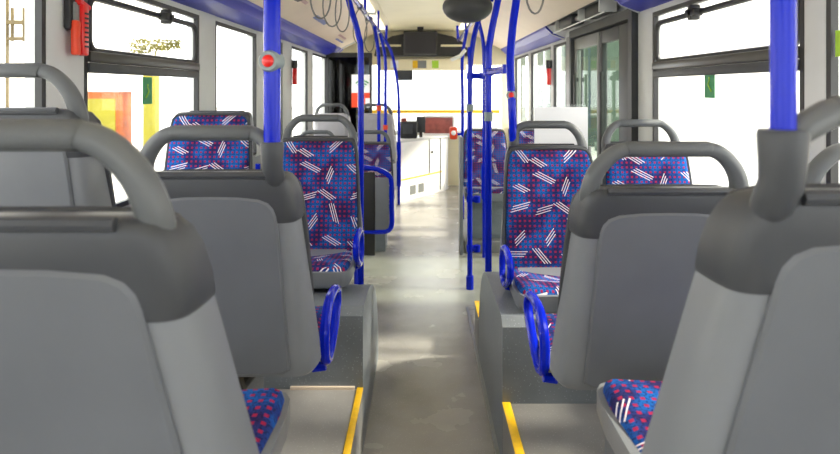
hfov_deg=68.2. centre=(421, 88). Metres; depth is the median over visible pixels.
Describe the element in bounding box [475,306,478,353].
step platform
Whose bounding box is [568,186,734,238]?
hood
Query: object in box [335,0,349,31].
strap
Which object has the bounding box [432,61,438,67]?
sticker
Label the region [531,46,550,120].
window
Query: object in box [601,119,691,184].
seat
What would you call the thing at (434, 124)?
panel
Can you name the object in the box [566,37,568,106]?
pillar
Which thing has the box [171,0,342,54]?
trim
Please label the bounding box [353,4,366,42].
strap
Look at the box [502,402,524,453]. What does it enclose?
trim
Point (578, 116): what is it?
notice
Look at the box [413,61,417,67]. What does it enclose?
sticker
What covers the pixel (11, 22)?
mast
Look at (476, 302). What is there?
trim
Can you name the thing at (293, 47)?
window
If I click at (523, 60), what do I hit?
window
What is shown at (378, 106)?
pole
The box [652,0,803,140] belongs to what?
window
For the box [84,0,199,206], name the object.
window
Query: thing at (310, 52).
pillar
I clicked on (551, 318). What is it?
cushion
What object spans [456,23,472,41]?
rail
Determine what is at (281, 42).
window
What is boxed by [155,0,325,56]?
trim
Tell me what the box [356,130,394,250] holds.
seat
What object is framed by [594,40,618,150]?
column
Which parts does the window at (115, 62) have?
hopper frame, rail, transom rail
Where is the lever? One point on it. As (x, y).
(462, 53)
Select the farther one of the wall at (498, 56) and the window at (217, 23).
the wall at (498, 56)
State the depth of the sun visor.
8.61 m
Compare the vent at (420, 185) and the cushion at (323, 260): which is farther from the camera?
the vent at (420, 185)
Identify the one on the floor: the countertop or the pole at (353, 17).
the pole at (353, 17)
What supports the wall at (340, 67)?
on the floor
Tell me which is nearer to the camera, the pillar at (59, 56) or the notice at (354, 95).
the pillar at (59, 56)
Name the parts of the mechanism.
plate, rod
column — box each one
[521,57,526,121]
[537,52,543,106]
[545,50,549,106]
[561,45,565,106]
[584,46,596,146]
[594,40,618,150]
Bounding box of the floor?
[349,186,505,453]
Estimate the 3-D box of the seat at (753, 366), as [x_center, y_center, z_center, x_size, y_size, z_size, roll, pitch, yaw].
[0.560,0.574,0.978,0.570,1.132,0.629,0,0,0]
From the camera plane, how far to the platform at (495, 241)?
5.21 m
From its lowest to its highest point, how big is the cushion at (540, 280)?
0.066 m
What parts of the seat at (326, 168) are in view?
handle, backrest, armrest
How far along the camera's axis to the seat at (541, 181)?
2.71 m
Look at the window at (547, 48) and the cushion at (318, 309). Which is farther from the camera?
the window at (547, 48)
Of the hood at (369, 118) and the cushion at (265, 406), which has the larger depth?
the hood at (369, 118)
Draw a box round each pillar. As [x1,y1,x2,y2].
[25,0,83,108]
[143,76,158,145]
[187,10,214,111]
[247,31,262,156]
[282,40,291,136]
[301,49,312,135]
[514,56,520,123]
[528,51,536,120]
[551,43,560,106]
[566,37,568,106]
[638,8,665,140]
[804,0,839,182]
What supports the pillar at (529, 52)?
attached to the wall
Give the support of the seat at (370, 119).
on the platform at (395, 199)
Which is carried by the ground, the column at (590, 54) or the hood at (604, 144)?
the column at (590, 54)
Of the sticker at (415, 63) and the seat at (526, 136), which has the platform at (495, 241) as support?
the seat at (526, 136)
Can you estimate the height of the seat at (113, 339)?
1.106 m
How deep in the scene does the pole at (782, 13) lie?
0.68 m
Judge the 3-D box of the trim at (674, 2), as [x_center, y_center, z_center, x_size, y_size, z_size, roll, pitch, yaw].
[1.305,-0.570,3.700,0.070,0.300,10.400,0,0,0]
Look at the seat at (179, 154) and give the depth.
2.95 m
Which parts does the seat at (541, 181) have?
armrest, backrest, handle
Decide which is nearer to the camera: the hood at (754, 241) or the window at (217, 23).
the hood at (754, 241)
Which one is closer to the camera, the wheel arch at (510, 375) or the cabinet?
the wheel arch at (510, 375)
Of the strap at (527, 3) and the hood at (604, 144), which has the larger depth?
the hood at (604, 144)
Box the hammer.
[64,0,90,55]
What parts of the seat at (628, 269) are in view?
armrest, panel, handle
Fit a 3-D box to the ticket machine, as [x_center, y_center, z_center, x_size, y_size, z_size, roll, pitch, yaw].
[-0.170,0.505,8.047,0.220,0.260,0.206,0,0,0]
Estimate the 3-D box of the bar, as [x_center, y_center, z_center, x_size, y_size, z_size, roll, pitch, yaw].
[0.000,0.320,8.800,2.200,0.048,0.048,0,0,0]
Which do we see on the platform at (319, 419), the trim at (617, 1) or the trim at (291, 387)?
the trim at (291, 387)
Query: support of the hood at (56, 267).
attached to the seat at (113, 339)
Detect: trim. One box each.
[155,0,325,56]
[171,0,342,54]
[248,0,372,48]
[290,386,354,389]
[343,387,362,453]
[466,306,499,453]
[468,0,595,48]
[474,301,479,316]
[501,26,563,55]
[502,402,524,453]
[515,0,688,57]
[547,25,566,39]
[615,0,672,11]
[617,1,639,13]
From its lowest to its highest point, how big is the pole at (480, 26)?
1.984 m
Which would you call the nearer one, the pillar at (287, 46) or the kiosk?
the pillar at (287, 46)
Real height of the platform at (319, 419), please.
0.240 m
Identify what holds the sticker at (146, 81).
attached to the window at (115, 62)
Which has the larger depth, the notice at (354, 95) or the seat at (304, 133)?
the notice at (354, 95)
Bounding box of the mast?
[5,0,24,106]
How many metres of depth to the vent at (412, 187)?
7.78 m
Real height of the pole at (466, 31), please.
1.983 m
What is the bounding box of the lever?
[450,49,466,60]
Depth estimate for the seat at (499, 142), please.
5.60 m
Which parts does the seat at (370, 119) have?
panel, handle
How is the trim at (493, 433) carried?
on the floor
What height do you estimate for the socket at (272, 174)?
0.112 m
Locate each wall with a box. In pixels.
[124,134,313,206]
[326,53,371,131]
[340,31,508,185]
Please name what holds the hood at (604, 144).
attached to the seat at (627, 170)
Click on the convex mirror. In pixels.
(462, 11)
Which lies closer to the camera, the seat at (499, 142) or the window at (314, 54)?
the seat at (499, 142)
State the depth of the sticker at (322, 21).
5.71 m
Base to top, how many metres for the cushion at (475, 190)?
0.066 m
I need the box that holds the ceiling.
[354,0,474,32]
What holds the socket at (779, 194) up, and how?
attached to the seat at (753, 366)
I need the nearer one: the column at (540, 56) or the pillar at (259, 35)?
the pillar at (259, 35)
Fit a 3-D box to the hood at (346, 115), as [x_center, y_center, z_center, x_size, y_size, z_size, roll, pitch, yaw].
[-0.975,0.321,6.718,0.394,0.122,0.112,0,0,0]
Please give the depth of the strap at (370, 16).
5.29 m
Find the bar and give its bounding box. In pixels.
[372,110,499,112]
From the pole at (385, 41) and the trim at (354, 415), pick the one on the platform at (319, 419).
the trim at (354, 415)
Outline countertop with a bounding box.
[396,135,449,142]
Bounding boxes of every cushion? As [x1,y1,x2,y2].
[242,388,283,453]
[311,249,351,271]
[315,306,322,337]
[465,187,502,193]
[513,267,559,294]
[536,313,556,350]
[603,379,661,452]
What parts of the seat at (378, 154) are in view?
handle, backrest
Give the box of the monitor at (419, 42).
[403,27,436,54]
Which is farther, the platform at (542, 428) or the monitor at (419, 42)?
the monitor at (419, 42)
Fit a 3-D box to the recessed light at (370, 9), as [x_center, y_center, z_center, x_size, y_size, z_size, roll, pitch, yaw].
[-0.530,-0.792,5.500,0.104,0.035,1.700,0,0,0]
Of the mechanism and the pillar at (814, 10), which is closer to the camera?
the pillar at (814, 10)
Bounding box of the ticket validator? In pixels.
[450,47,469,138]
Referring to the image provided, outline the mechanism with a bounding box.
[553,0,616,33]
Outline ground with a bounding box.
[112,107,757,201]
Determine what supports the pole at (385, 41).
on the floor
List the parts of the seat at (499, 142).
backrest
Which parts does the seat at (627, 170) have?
handle, backrest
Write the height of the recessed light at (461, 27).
0.035 m
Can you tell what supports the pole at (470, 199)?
on the floor
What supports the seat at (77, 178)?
on the platform at (319, 419)
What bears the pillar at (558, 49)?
attached to the wall
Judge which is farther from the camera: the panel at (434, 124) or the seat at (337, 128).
the panel at (434, 124)
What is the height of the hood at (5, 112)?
0.122 m
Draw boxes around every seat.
[0,63,115,206]
[0,119,289,453]
[140,125,341,389]
[164,111,253,169]
[281,115,363,288]
[300,130,334,135]
[314,103,350,136]
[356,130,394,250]
[357,103,396,163]
[463,128,506,237]
[499,121,592,313]
[519,129,533,143]
[523,141,748,453]
[597,96,839,453]
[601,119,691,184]
[806,143,839,183]
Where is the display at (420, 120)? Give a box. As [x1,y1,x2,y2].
[416,117,424,136]
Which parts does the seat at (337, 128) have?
panel, handle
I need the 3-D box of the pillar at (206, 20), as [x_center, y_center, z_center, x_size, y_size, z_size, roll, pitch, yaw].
[-1.305,0.033,3.670,0.080,0.975,0.280,0,0,0]
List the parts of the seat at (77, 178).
panel, handle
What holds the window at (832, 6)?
in the wall
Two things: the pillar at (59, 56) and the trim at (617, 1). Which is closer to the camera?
the pillar at (59, 56)
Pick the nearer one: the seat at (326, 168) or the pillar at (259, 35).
the seat at (326, 168)
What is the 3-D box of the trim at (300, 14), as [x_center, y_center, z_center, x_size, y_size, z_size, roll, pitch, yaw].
[-0.855,-0.682,3.550,0.470,0.255,10.100,0,0,0]
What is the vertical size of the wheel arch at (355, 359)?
0.545 m
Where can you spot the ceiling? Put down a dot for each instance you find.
(398, 15)
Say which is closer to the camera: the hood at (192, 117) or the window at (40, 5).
the window at (40, 5)
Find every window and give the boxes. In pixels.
[0,0,166,125]
[35,0,45,106]
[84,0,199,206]
[215,21,255,154]
[281,42,282,139]
[292,46,307,135]
[313,53,325,129]
[321,58,324,112]
[515,54,527,117]
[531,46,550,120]
[553,41,565,106]
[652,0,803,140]
[826,0,838,182]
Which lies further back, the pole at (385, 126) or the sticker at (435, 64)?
the sticker at (435, 64)
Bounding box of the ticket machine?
[400,118,416,137]
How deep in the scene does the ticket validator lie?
7.35 m
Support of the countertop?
on the cabinet
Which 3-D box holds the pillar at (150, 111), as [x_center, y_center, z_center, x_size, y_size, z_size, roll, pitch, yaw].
[-7.925,0.580,18.150,0.350,2.400,0.300,0,0,0]
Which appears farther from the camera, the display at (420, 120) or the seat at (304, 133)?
the display at (420, 120)
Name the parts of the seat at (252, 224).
handle, panel, armrest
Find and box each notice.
[351,75,369,106]
[390,61,397,67]
[534,107,587,148]
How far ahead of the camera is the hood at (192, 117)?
2.99 m
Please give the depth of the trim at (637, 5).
3.43 m
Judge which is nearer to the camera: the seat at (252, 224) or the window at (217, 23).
the seat at (252, 224)
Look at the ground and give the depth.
21.86 m
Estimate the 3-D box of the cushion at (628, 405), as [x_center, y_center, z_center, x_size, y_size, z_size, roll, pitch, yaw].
[0.560,0.616,1.075,0.400,0.066,0.407,0,0,0]
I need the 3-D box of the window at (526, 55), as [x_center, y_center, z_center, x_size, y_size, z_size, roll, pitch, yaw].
[1.280,0.040,7.925,0.024,0.920,1.050,0,0,0]
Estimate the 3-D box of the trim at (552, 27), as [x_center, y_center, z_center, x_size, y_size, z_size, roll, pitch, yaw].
[1.192,-0.490,5.440,0.215,0.140,0.160,0,0,0]
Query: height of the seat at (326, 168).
0.715 m
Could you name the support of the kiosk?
on the ground
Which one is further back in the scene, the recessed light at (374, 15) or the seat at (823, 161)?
the recessed light at (374, 15)
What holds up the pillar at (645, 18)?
attached to the wall
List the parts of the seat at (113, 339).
panel, handle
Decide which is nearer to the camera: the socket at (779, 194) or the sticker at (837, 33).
the socket at (779, 194)
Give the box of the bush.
[128,38,181,54]
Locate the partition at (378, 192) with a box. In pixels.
[255,163,393,283]
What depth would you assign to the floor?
3.42 m
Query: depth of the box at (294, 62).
5.99 m
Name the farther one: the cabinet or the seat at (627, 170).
the cabinet
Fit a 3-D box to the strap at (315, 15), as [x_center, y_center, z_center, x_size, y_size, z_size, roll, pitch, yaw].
[-0.450,-0.464,2.750,0.098,0.311,0.050,0,0,-16]
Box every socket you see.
[260,141,284,186]
[508,129,519,145]
[749,128,810,221]
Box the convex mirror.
[443,0,493,22]
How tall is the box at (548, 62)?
0.240 m
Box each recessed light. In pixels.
[359,0,374,12]
[368,12,384,29]
[459,23,468,29]
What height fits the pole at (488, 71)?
1.984 m
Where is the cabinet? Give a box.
[393,135,449,201]
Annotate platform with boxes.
[278,389,362,453]
[389,189,396,221]
[463,219,499,252]
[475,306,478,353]
[503,404,604,453]
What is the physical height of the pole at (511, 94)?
0.900 m
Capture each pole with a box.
[258,0,284,142]
[346,0,363,283]
[373,27,381,141]
[379,33,387,141]
[384,40,400,204]
[460,30,467,218]
[466,21,484,289]
[479,22,485,257]
[483,0,505,271]
[506,0,519,141]
[769,0,796,129]
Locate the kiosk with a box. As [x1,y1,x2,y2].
[88,89,136,142]
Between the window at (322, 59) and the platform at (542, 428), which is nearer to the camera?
the platform at (542, 428)
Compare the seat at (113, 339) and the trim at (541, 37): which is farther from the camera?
the trim at (541, 37)
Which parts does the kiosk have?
pane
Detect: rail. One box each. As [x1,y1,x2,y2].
[352,0,387,39]
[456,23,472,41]
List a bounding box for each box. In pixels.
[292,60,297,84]
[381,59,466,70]
[546,60,551,84]
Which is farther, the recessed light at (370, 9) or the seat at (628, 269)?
the recessed light at (370, 9)
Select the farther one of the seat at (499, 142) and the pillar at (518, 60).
the pillar at (518, 60)
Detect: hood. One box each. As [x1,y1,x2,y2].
[0,107,97,157]
[0,212,215,322]
[156,171,303,222]
[177,111,253,125]
[282,136,358,157]
[314,113,350,123]
[364,113,393,123]
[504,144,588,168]
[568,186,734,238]
[601,141,625,152]
[695,188,839,294]
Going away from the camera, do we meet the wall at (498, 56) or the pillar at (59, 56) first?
the pillar at (59, 56)
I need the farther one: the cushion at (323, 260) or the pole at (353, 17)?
the pole at (353, 17)
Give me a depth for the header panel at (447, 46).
8.58 m
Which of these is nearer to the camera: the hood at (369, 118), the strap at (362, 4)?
the strap at (362, 4)
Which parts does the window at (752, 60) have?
transom rail, rail, hopper frame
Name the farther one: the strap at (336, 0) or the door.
the door
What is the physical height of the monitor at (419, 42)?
0.372 m
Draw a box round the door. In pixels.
[569,9,637,156]
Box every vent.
[410,185,415,194]
[418,183,423,192]
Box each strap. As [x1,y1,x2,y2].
[310,0,330,18]
[322,0,341,26]
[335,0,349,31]
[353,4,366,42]
[364,16,374,51]
[526,0,543,14]
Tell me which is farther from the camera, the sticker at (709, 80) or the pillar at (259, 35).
the pillar at (259, 35)
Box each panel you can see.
[374,33,467,56]
[422,115,454,134]
[459,135,462,254]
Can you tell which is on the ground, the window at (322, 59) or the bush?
the bush
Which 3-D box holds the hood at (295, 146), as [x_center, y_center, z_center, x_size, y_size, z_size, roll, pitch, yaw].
[-0.505,0.293,3.042,0.394,0.122,0.112,0,0,0]
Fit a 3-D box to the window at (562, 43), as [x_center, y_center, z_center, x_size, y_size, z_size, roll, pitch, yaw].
[1.280,0.040,5.715,0.024,0.920,0.530,0,0,0]
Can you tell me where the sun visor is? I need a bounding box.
[397,70,412,79]
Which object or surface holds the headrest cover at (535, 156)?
attached to the seat at (541, 181)
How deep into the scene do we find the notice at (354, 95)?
8.14 m
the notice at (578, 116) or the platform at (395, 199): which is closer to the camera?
the notice at (578, 116)
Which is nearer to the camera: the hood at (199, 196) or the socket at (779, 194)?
the socket at (779, 194)
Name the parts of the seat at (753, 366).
panel, handle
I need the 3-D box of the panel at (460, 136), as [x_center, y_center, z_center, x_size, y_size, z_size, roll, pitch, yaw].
[0.329,0.890,5.250,0.026,0.980,0.200,0,0,0]
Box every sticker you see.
[142,77,151,103]
[313,15,327,24]
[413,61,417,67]
[418,61,425,67]
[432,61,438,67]
[704,75,714,97]
[835,30,839,56]
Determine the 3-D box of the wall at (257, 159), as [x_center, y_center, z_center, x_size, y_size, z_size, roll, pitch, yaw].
[-1.310,0.940,3.700,0.060,0.880,10.400,0,0,0]
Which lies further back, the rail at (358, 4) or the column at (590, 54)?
the column at (590, 54)
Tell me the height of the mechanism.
0.124 m
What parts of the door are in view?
handle, handle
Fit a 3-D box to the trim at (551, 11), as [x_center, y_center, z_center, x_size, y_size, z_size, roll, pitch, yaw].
[0.855,-0.682,3.550,0.470,0.255,10.100,0,0,0]
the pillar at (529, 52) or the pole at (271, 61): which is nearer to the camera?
the pole at (271, 61)
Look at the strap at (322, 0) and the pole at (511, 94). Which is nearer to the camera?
the pole at (511, 94)
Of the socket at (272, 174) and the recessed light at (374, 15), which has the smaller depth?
the socket at (272, 174)
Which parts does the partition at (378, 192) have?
post, panel, frame, panel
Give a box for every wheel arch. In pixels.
[264,284,377,447]
[479,272,596,453]

